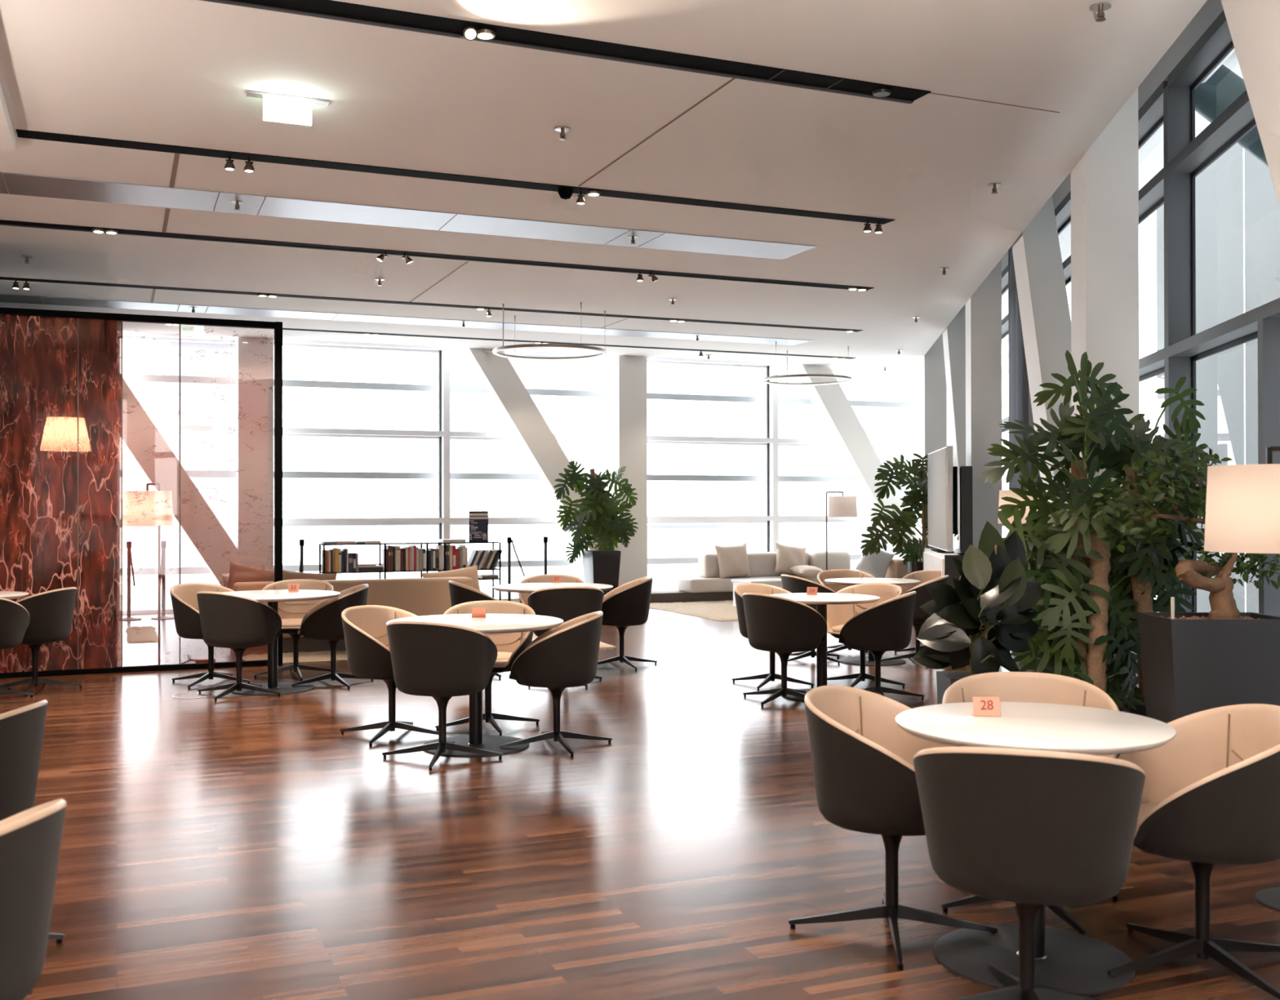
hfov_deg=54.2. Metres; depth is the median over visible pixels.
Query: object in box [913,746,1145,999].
tub chair
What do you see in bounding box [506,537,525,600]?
post
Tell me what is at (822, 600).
round table
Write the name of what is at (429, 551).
book
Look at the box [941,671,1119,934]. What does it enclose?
tub chair
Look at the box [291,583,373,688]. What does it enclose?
tub chair
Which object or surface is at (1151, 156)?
sky
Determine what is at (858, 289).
ceiling spotlight
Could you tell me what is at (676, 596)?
platform
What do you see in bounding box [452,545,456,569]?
book
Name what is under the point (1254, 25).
brace
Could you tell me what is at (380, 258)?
ceiling spotlight
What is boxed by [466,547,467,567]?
book
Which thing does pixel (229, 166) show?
ceiling spotlight
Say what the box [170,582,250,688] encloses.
tub chair
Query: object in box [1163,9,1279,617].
window
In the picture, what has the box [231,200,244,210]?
sprinkler
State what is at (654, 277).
ceiling spotlight
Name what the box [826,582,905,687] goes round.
tub chair
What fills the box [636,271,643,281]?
ceiling spotlight
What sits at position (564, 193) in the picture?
dome camera
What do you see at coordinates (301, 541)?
post
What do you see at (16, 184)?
ceiling panel
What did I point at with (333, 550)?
book
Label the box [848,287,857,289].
ceiling spotlight
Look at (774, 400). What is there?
window
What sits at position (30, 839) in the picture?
tub chair
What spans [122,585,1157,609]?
ground
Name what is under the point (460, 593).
tub chair
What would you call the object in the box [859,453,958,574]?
monstera
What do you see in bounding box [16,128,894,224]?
ceiling track
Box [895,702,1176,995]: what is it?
round table
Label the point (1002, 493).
floor lamp
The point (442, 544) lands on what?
book
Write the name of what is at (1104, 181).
column
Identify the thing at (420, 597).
sofa
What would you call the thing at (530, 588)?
round table
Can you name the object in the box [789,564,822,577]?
cushion
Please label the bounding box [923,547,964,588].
sideboard
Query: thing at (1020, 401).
window
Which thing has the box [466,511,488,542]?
book
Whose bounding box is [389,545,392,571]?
book
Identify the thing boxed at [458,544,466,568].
book
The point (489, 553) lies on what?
book
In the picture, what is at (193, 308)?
sprinkler
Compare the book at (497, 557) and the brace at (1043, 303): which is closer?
the brace at (1043, 303)
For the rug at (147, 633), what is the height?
0.027 m
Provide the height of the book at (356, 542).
0.026 m
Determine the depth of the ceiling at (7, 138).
7.17 m
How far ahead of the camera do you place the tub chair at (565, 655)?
7.18 m
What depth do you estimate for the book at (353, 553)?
15.26 m
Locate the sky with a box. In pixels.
[1001,51,1243,319]
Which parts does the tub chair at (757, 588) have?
leg, leg, leg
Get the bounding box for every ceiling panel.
[0,172,817,259]
[0,293,813,345]
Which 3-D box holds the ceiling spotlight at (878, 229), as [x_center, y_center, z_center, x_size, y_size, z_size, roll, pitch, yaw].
[1.867,-2.138,9.793,0.064,0.091,0.064,0,0,-23]
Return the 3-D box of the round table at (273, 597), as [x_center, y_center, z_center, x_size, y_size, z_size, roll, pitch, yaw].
[-2.856,1.101,9.736,1.020,0.740,1.020,0,0,-23]
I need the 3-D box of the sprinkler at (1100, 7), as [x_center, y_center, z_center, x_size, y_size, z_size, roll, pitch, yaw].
[2.057,-2.172,5.589,0.090,0.064,0.090,0,0,-23]
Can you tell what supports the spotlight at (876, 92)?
attached to the ceiling track at (325, 9)
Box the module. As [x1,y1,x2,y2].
[884,558,906,578]
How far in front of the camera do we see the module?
18.15 m
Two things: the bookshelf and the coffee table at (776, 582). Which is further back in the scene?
the coffee table at (776, 582)
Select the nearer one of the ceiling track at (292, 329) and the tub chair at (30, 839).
the tub chair at (30, 839)
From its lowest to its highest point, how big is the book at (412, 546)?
0.312 m
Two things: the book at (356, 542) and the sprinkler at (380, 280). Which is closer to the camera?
the sprinkler at (380, 280)
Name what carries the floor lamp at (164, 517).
on the floor
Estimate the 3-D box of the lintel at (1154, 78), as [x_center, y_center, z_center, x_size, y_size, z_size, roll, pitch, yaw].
[4.152,-3.032,11.391,0.301,0.240,5.400,0,0,7]
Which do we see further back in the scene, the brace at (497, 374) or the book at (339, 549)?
the brace at (497, 374)
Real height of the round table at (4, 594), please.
0.740 m
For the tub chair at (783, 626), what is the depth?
8.92 m
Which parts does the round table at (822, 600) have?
plate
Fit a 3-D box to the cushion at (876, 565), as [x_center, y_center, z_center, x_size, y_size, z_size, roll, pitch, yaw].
[3.420,0.902,18.224,0.599,0.585,0.185,0,0,-14]
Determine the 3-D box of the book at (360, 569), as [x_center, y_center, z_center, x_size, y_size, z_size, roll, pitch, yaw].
[-3.337,0.853,15.445,0.294,0.050,0.220,0,0,-24]
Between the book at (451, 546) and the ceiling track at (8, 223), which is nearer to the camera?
the ceiling track at (8, 223)
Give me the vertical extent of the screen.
1.052 m
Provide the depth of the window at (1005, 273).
16.01 m
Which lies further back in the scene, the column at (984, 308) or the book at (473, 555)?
the book at (473, 555)
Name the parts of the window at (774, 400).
rail, rail, rail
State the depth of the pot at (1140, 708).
6.68 m
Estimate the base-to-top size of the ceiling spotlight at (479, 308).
0.018 m
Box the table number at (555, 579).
[551,575,561,582]
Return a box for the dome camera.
[557,187,573,199]
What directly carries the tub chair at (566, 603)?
on the floor
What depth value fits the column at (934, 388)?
18.54 m
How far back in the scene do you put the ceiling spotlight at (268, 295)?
13.14 m
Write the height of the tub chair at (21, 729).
0.794 m
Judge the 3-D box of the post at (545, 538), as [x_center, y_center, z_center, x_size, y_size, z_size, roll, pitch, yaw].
[-1.346,1.015,17.857,0.300,0.986,0.300,0,0,-23]
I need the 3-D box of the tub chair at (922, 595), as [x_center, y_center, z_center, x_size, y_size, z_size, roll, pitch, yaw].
[2.515,1.074,11.344,0.574,0.794,0.612,0,0,34]
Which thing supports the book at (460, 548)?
on the bookshelf
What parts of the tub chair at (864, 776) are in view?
leg, leg, leg, leg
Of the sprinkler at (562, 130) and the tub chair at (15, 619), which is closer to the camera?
the sprinkler at (562, 130)
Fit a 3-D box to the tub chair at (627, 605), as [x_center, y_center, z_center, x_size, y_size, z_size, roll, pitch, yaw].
[-0.165,1.077,11.126,0.574,0.794,0.612,0,0,12]
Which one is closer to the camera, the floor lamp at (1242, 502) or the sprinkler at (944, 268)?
the floor lamp at (1242, 502)
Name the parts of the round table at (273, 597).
plate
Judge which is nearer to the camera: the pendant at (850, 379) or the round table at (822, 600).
the round table at (822, 600)
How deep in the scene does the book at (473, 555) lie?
15.88 m
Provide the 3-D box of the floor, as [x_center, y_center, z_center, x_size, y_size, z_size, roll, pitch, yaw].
[1.574,1.477,6.113,19.621,0.060,26.080,0,0,-23]
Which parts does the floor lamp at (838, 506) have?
arm, lamp shade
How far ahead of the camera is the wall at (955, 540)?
21.04 m
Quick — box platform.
[649,590,733,603]
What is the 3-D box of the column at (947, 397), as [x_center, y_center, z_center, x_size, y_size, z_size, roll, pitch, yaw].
[5.537,-0.793,21.838,0.300,4.620,0.300,0,0,-23]
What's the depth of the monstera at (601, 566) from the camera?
16.41 m
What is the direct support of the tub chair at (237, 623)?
on the floor
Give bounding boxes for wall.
[0,306,282,678]
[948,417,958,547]
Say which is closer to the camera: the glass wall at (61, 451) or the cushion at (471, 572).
the glass wall at (61, 451)
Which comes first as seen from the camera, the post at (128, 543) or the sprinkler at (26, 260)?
the sprinkler at (26, 260)
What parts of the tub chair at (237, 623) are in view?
leg, leg, leg, leg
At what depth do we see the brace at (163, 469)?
16.15 m
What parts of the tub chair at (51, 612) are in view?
leg, leg, leg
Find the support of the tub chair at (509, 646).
on the floor
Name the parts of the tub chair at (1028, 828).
leg, leg, leg, leg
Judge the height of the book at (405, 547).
0.291 m
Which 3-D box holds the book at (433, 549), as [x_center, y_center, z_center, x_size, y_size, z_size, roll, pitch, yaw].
[-2.607,0.743,15.722,0.035,0.269,0.190,0,0,-23]
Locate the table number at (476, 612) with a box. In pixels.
[471,608,485,617]
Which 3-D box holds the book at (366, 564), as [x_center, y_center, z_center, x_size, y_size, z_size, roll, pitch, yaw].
[-3.380,0.798,15.427,0.214,0.016,0.220,0,0,-21]
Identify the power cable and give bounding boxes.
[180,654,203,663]
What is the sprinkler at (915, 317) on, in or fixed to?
attached to the ceiling at (1021, 91)
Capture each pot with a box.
[582,550,621,595]
[906,560,923,574]
[1118,696,1146,716]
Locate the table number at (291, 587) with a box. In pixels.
[288,583,298,591]
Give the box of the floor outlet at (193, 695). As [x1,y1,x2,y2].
[172,692,214,698]
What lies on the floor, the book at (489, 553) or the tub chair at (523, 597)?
the tub chair at (523, 597)
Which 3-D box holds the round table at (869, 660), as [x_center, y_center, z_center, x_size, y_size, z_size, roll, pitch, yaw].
[2.116,1.102,11.402,0.860,0.740,0.860,0,0,-23]
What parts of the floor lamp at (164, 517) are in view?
lamp shade, arm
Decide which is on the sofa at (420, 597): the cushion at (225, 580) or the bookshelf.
the cushion at (225, 580)
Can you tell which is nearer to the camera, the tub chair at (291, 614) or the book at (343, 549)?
the tub chair at (291, 614)
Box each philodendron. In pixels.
[980,350,1178,758]
[1099,376,1209,716]
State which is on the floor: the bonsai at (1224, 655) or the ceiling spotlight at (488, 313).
the bonsai at (1224, 655)
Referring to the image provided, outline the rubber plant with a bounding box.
[912,520,1041,704]
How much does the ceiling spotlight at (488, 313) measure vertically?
0.091 m
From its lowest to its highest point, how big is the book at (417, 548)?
0.291 m
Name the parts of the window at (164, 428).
rail, rail, rail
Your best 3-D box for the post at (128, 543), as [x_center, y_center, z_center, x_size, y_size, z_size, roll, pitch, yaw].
[-6.425,1.013,15.734,0.300,0.986,0.300,0,0,-23]
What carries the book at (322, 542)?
on the bookshelf
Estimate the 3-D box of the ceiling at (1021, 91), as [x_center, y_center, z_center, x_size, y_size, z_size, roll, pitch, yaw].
[1.008,-2.364,5.398,18.022,0.322,25.160,0,0,-23]
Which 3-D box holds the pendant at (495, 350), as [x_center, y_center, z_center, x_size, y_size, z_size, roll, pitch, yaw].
[-1.024,-1.907,14.201,1.296,0.505,1.296,0,0,-23]
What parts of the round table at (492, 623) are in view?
plate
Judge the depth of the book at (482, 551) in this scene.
15.88 m
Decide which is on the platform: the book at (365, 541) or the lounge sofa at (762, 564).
the lounge sofa at (762, 564)
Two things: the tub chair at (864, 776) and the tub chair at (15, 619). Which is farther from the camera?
the tub chair at (15, 619)
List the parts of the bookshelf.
shelf, shelf, shelf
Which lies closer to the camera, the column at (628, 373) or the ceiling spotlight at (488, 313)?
the ceiling spotlight at (488, 313)
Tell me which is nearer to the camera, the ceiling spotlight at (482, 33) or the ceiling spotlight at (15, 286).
the ceiling spotlight at (482, 33)
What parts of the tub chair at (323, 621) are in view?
leg, leg, leg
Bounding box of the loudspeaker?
[958,466,973,555]
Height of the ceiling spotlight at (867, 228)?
0.091 m
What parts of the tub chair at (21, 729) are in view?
leg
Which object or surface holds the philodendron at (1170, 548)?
on the floor
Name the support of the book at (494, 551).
on the bookshelf
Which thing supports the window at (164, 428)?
attached to the lintel
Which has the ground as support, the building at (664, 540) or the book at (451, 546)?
the building at (664, 540)
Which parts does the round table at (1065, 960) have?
plate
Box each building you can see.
[647,511,733,591]
[648,504,787,552]
[1195,64,1268,167]
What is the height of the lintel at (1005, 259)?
0.240 m
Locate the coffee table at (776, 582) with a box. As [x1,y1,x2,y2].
[731,577,782,606]
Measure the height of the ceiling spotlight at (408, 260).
0.093 m
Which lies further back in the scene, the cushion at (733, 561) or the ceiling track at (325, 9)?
the cushion at (733, 561)
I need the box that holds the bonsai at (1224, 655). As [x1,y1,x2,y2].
[1075,440,1279,723]
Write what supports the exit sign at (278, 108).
hanging from the ceiling at (1021, 91)
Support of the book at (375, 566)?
on the book at (360, 569)
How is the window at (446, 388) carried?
attached to the lintel
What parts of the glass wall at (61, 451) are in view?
copper pane, copper pane, rail, rail, clear pane, clear pane, post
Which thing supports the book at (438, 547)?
on the bookshelf
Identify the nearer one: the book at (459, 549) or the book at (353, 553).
the book at (353, 553)
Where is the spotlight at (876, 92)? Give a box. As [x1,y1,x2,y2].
[872,88,891,97]
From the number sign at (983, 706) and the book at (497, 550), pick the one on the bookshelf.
the book at (497, 550)
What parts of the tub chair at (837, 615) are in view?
leg, leg, leg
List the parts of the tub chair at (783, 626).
leg, leg, leg, leg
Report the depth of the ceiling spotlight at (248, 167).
7.96 m
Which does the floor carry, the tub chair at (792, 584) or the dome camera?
the tub chair at (792, 584)
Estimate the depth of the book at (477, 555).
15.86 m
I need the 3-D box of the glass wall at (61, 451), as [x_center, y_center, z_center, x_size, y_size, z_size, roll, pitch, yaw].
[-6.612,-0.060,9.844,7.350,3.075,0.100,0,0,-23]
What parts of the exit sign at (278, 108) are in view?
panel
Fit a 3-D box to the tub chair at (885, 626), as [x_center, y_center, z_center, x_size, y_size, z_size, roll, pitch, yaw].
[1.749,1.065,9.213,0.574,0.794,0.612,0,0,35]
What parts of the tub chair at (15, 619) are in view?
leg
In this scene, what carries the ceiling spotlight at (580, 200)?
hanging from the ceiling track at (20, 133)
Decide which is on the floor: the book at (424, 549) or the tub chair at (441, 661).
the tub chair at (441, 661)
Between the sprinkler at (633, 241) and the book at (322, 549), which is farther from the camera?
the book at (322, 549)
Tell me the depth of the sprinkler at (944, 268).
11.73 m
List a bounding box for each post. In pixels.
[122,541,142,621]
[151,541,174,619]
[298,539,304,572]
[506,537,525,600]
[543,536,547,574]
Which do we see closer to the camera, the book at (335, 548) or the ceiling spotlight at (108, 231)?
the ceiling spotlight at (108, 231)
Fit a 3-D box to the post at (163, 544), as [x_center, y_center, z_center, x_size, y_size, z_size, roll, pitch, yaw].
[-6.050,1.013,15.891,0.300,0.986,0.300,0,0,-23]
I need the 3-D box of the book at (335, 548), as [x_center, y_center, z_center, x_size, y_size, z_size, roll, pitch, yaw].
[-3.716,0.732,15.266,0.040,0.291,0.201,0,0,-23]
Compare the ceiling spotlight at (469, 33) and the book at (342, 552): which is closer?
the ceiling spotlight at (469, 33)
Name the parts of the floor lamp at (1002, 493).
lamp shade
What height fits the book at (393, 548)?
0.298 m
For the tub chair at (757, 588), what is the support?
on the floor
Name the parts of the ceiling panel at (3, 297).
plate, plate, plate, plate, plate, plate, plate, plate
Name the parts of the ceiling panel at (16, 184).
plate, plate, plate, plate, plate, plate, plate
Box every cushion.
[222,568,266,587]
[273,568,337,580]
[421,564,480,591]
[715,543,751,577]
[774,542,805,574]
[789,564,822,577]
[854,542,893,577]
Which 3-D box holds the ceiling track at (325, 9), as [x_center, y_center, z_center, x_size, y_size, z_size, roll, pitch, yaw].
[-1.719,-2.193,5.466,7.042,0.024,0.190,0,0,-23]
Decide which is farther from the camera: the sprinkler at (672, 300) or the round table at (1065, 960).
the sprinkler at (672, 300)
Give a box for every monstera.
[553,459,638,595]
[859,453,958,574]
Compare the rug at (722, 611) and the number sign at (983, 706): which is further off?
the rug at (722, 611)
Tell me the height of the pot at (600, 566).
0.830 m
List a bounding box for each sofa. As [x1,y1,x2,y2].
[233,577,472,656]
[677,550,850,592]
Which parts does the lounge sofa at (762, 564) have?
seat, backrest, seat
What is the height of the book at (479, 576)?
0.030 m
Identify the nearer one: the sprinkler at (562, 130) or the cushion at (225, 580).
the sprinkler at (562, 130)
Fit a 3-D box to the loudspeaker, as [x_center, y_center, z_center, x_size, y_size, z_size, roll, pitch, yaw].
[3.154,0.101,12.095,0.140,0.855,0.180,0,0,7]
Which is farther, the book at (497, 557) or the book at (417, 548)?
the book at (497, 557)
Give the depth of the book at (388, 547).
15.42 m
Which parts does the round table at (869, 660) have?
plate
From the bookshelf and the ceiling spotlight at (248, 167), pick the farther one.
the bookshelf
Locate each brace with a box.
[122,377,238,586]
[462,347,618,586]
[791,363,921,560]
[942,303,965,547]
[1011,195,1071,524]
[1221,0,1279,205]
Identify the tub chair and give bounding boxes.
[0,586,82,695]
[0,597,34,697]
[0,699,64,943]
[0,798,66,999]
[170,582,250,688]
[196,591,281,701]
[253,578,337,679]
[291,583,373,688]
[340,604,438,746]
[382,621,502,770]
[435,600,539,735]
[448,580,501,678]
[499,610,612,756]
[518,573,584,605]
[527,586,604,688]
[597,576,657,670]
[732,582,813,690]
[742,592,826,706]
[781,573,840,664]
[788,684,997,968]
[817,568,875,653]
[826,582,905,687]
[838,591,924,698]
[880,574,949,661]
[893,569,960,653]
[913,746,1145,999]
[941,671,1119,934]
[1107,703,1279,999]
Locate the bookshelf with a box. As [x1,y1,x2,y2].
[319,541,501,600]
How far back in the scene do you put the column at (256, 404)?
16.52 m
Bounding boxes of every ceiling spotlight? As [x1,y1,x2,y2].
[12,279,19,288]
[22,280,30,289]
[92,228,105,233]
[105,229,117,234]
[224,155,235,170]
[244,156,254,172]
[257,293,266,297]
[267,294,277,297]
[376,252,388,262]
[401,253,413,263]
[460,26,477,40]
[475,306,484,310]
[476,29,495,39]
[485,308,491,316]
[576,191,585,204]
[586,191,599,195]
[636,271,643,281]
[648,271,657,281]
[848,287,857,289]
[857,288,866,290]
[862,219,871,232]
[874,221,882,233]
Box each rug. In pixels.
[125,626,157,642]
[242,631,617,662]
[649,600,737,621]
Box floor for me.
[0,601,1279,999]
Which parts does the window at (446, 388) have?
rail, rail, rail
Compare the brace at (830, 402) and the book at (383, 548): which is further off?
the brace at (830, 402)
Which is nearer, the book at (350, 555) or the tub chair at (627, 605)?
the tub chair at (627, 605)
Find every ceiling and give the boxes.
[0,0,1207,368]
[0,83,15,152]
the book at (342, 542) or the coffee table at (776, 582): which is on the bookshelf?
the book at (342, 542)
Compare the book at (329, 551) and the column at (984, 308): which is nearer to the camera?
the column at (984, 308)
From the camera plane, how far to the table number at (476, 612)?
7.63 m
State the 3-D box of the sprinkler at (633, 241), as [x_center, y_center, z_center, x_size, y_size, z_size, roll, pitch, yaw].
[-0.058,-2.146,10.345,0.090,0.064,0.090,0,0,-23]
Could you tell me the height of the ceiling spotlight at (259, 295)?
0.018 m
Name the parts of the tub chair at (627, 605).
leg, leg, leg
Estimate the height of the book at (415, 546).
0.312 m
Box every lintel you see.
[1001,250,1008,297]
[1052,56,1208,236]
[1163,0,1235,80]
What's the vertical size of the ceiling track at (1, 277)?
0.009 m
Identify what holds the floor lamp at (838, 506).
on the rug at (722, 611)
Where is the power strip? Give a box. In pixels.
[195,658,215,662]
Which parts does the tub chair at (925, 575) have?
leg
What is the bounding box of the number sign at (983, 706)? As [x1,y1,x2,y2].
[970,697,1000,716]
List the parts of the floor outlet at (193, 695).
lid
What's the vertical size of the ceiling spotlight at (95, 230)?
0.018 m
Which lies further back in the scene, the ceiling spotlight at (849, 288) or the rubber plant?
the ceiling spotlight at (849, 288)
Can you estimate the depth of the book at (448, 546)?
15.71 m
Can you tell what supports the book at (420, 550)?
on the bookshelf
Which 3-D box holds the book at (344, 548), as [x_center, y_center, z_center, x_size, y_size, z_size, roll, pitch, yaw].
[-3.599,0.736,15.322,0.019,0.284,0.215,0,0,-23]
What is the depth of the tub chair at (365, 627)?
7.69 m
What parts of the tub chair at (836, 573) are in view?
leg, leg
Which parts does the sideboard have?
door, door, panel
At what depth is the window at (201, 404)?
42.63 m
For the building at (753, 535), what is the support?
on the ground
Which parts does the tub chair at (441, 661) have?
leg, leg, leg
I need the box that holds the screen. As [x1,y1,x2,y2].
[927,445,957,552]
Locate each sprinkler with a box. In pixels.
[21,255,32,263]
[189,306,197,313]
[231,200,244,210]
[375,278,384,285]
[460,321,466,327]
[555,126,570,140]
[627,235,638,244]
[668,298,676,305]
[911,316,919,322]
[939,266,949,275]
[987,182,1001,194]
[1089,2,1111,22]
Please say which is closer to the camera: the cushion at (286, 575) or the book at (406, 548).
the cushion at (286, 575)
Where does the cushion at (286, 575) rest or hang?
on the sofa at (420, 597)
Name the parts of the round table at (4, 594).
plate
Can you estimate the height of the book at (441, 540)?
0.040 m
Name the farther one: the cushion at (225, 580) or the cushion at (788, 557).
the cushion at (788, 557)
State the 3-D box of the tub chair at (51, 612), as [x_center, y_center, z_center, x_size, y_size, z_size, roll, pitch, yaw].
[-4.713,1.077,9.753,0.574,0.794,0.612,0,0,21]
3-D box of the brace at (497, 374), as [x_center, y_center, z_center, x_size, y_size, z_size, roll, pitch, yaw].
[-1.472,-0.830,18.205,3.386,4.560,0.300,0,0,-23]
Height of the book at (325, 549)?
0.269 m
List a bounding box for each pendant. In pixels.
[492,302,606,360]
[760,342,852,385]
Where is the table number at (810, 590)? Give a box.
[806,586,818,595]
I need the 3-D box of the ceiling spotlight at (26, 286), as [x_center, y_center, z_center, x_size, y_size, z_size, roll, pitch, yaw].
[-6.016,-2.114,12.270,0.064,0.091,0.064,0,0,-23]
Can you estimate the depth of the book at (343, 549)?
15.22 m
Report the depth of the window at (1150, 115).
9.36 m
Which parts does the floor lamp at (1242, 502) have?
lamp shade, plate, arm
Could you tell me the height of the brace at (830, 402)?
4.560 m
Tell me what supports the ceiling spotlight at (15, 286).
hanging from the ceiling track at (1, 277)
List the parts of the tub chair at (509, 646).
leg, leg, leg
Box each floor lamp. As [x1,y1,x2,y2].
[122,483,173,665]
[826,491,857,569]
[998,482,1044,661]
[1204,445,1279,911]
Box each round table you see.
[0,591,29,689]
[222,589,340,695]
[386,613,563,756]
[493,582,613,593]
[769,592,879,701]
[824,577,920,666]
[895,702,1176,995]
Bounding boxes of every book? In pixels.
[321,541,336,544]
[321,549,326,572]
[324,549,328,572]
[328,549,332,572]
[328,550,330,572]
[332,547,337,572]
[332,549,334,572]
[335,540,355,544]
[337,548,341,572]
[341,551,344,572]
[342,548,346,572]
[344,548,348,572]
[348,552,352,572]
[351,552,355,572]
[354,552,358,572]
[355,541,364,543]
[358,563,375,565]
[358,564,382,567]
[358,567,383,571]
[362,540,381,543]
[382,548,387,571]
[386,545,390,571]
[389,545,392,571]
[392,546,395,571]
[392,546,400,571]
[400,547,403,570]
[400,547,405,570]
[403,547,408,570]
[404,546,409,570]
[408,545,413,570]
[409,546,412,570]
[413,545,416,570]
[416,546,418,570]
[418,548,422,570]
[422,548,425,570]
[425,550,431,570]
[428,548,432,570]
[432,548,435,570]
[435,545,442,569]
[435,548,439,569]
[438,538,465,542]
[441,544,447,569]
[445,544,449,569]
[449,545,452,569]
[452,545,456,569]
[456,548,460,568]
[456,549,458,568]
[457,546,462,568]
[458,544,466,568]
[466,511,488,542]
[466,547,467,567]
[467,550,477,567]
[471,549,481,566]
[475,549,484,567]
[477,549,488,568]
[478,573,498,576]
[478,575,498,578]
[480,549,492,568]
[484,549,496,568]
[488,549,498,568]
[492,549,502,568]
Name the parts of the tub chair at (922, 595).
leg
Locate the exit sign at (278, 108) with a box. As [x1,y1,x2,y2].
[246,90,328,125]
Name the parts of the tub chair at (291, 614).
leg, leg, leg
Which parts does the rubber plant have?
pot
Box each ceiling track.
[0,219,874,290]
[0,276,862,332]
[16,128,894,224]
[122,320,855,359]
[200,0,931,103]
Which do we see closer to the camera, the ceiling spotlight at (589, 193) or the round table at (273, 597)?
the ceiling spotlight at (589, 193)
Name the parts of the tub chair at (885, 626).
leg, leg, leg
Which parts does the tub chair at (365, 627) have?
leg, leg, leg, leg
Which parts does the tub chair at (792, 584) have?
leg, leg, leg, leg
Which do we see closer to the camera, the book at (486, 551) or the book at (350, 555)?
the book at (350, 555)
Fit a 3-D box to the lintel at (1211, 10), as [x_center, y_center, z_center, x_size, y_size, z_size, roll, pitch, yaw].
[3.449,-3.056,6.037,0.301,0.240,5.400,0,0,7]
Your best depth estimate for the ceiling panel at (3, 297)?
14.84 m
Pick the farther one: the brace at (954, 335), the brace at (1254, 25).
the brace at (954, 335)
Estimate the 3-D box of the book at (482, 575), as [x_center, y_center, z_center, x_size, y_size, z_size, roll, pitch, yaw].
[-1.943,0.963,16.027,0.216,0.014,0.220,0,0,-22]
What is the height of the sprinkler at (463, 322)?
0.064 m
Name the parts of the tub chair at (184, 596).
leg, leg, leg, leg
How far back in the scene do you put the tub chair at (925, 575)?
12.21 m
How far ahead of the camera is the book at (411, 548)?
15.52 m
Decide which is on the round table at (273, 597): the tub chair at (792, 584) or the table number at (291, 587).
the table number at (291, 587)
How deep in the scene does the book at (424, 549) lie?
15.59 m
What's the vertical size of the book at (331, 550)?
0.276 m
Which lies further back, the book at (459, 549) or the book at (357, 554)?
the book at (459, 549)
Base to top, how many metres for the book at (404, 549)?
0.276 m
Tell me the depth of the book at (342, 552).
15.20 m
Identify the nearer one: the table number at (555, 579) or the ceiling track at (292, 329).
the table number at (555, 579)
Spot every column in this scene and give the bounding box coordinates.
[235,336,273,570]
[611,355,647,586]
[921,333,946,546]
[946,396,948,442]
[965,258,1002,548]
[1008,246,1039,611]
[1071,88,1139,697]
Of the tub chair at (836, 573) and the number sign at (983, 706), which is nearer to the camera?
the number sign at (983, 706)
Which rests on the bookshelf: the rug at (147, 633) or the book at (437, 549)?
the book at (437, 549)
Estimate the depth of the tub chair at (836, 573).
12.29 m
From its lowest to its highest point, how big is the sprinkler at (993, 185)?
0.064 m
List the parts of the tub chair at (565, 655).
leg, leg, leg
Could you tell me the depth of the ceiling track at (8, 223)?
11.04 m
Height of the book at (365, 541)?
0.032 m
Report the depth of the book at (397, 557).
15.46 m
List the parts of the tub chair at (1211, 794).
leg, leg, leg, leg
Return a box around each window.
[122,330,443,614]
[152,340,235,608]
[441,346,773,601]
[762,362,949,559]
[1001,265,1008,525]
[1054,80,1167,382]
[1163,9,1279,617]
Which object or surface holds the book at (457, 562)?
on the bookshelf
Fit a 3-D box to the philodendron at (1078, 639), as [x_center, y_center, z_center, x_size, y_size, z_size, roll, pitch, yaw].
[2.442,0.316,6.833,1.497,2.266,0.829,0,0,-42]
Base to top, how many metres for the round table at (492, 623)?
0.740 m
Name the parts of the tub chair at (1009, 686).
leg, leg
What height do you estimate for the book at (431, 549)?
0.269 m
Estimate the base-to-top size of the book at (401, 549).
0.276 m

